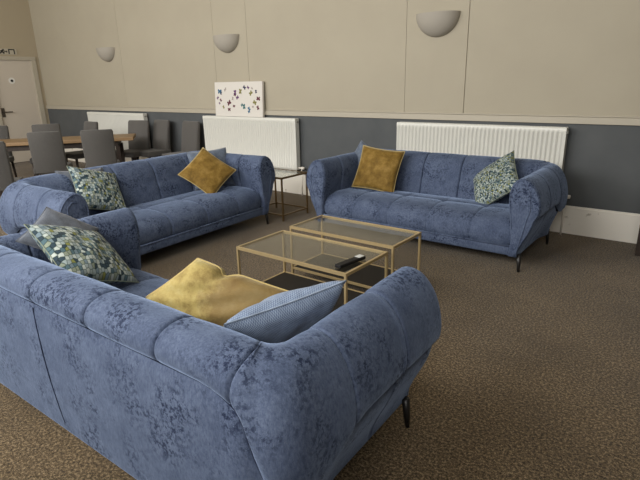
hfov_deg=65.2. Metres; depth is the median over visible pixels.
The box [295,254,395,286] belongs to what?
shelf
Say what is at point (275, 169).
side table
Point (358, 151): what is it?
cushion
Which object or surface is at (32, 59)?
trim
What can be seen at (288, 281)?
shelf
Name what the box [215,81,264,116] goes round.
print
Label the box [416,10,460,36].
wall light
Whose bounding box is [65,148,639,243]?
baseboard
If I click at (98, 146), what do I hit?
dining chair
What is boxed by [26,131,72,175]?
dining chair
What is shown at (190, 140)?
dining chair
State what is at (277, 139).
radiator
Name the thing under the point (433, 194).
sofa
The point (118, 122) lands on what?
radiator
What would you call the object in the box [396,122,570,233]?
radiator
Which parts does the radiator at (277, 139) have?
panel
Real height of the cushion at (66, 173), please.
0.415 m
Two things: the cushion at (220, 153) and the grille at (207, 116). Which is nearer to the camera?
the cushion at (220, 153)
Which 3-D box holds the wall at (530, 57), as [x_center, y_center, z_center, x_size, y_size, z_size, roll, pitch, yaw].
[0.882,-2.295,5.723,17.360,3.900,0.200,12,22,36]
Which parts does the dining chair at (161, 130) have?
seat, backrest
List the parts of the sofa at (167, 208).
armrest, arm, backrest, seat, rail, armrest, arm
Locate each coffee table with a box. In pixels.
[236,230,387,312]
[290,215,421,288]
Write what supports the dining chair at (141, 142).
on the floor
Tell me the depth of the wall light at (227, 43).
7.06 m
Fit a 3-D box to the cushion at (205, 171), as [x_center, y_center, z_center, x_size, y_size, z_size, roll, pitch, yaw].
[-1.183,-0.712,5.270,0.329,0.486,0.523,12,22,36]
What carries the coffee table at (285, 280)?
on the floor
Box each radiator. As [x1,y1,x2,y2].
[87,112,150,149]
[202,115,304,195]
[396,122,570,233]
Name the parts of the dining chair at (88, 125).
seat, backrest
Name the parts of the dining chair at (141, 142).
seat, backrest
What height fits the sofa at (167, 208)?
0.785 m
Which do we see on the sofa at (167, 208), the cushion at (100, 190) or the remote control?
the cushion at (100, 190)
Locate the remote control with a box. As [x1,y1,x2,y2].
[335,254,365,268]
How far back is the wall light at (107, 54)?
8.89 m
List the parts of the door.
handle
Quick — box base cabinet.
[635,227,639,255]
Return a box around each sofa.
[0,151,274,254]
[0,208,440,479]
[306,149,567,271]
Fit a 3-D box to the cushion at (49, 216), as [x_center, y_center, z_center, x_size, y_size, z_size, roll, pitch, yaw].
[-1.439,-0.018,2.777,0.402,0.311,0.274,-9,19,-24]
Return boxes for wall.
[0,0,49,123]
[28,0,639,213]
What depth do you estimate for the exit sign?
10.12 m
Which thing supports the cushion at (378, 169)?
on the sofa at (433, 194)
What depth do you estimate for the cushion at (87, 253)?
2.63 m
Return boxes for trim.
[0,56,46,162]
[46,105,639,125]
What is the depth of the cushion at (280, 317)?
1.71 m
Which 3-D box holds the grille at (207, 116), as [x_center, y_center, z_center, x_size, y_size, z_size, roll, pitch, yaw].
[-1.049,-1.774,7.227,1.862,0.005,0.074,12,22,36]
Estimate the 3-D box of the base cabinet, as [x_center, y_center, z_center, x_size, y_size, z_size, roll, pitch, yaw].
[3.204,-0.213,4.096,0.935,0.810,0.415,12,22,36]
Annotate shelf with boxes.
[264,272,362,312]
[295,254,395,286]
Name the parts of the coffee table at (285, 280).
leg, leg, frame, rail, leg, leg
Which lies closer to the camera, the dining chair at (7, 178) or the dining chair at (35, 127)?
the dining chair at (7, 178)
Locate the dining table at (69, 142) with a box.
[0,133,135,195]
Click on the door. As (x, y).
(19, 108)
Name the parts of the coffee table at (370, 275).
leg, leg, rail, frame, leg, leg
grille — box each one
[206,115,298,118]
[407,122,567,127]
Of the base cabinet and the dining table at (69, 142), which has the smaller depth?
the base cabinet
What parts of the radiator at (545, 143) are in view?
panel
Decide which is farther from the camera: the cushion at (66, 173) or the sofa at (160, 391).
the cushion at (66, 173)
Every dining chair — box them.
[0,125,16,176]
[0,141,23,190]
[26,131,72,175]
[30,124,60,175]
[65,121,97,167]
[80,129,119,167]
[116,120,150,160]
[136,120,170,159]
[162,121,199,155]
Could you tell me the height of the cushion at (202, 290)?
0.383 m
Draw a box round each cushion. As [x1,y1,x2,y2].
[16,206,98,249]
[23,224,138,283]
[55,167,108,210]
[67,166,125,210]
[146,258,287,326]
[178,147,235,192]
[186,147,234,190]
[224,280,346,342]
[351,145,404,191]
[355,140,366,165]
[473,150,518,203]
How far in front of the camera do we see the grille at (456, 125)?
5.26 m
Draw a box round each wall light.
[96,47,114,61]
[213,34,238,52]
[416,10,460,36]
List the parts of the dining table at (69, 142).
leg, leg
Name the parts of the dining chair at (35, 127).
backrest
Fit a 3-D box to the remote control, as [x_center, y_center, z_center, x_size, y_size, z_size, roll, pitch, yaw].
[0.186,0.129,3.045,0.048,0.025,0.236,15,24,42]
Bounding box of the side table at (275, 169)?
[268,168,308,220]
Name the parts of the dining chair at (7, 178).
backrest, seat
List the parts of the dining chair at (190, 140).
seat, backrest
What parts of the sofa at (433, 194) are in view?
arm, armrest, rail, seat, backrest, leg, arm, panel, armrest, leg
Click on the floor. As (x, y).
(533, 372)
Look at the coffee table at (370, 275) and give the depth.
3.81 m
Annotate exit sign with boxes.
[0,48,16,54]
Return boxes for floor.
[0,160,639,479]
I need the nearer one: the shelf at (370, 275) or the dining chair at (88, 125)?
the shelf at (370, 275)
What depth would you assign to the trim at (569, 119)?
5.64 m
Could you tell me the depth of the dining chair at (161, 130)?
8.30 m
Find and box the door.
[0,60,40,162]
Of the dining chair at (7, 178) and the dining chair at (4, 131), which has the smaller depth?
the dining chair at (7, 178)
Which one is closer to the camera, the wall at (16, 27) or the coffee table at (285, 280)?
the coffee table at (285, 280)
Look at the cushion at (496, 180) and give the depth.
4.50 m
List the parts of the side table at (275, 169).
leg, leg, rail, frame, leg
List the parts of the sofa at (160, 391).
armrest, panel, backrest, arm, seat, panel, armrest, leg, arm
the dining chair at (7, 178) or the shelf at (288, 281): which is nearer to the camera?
the shelf at (288, 281)
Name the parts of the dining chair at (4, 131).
backrest, leg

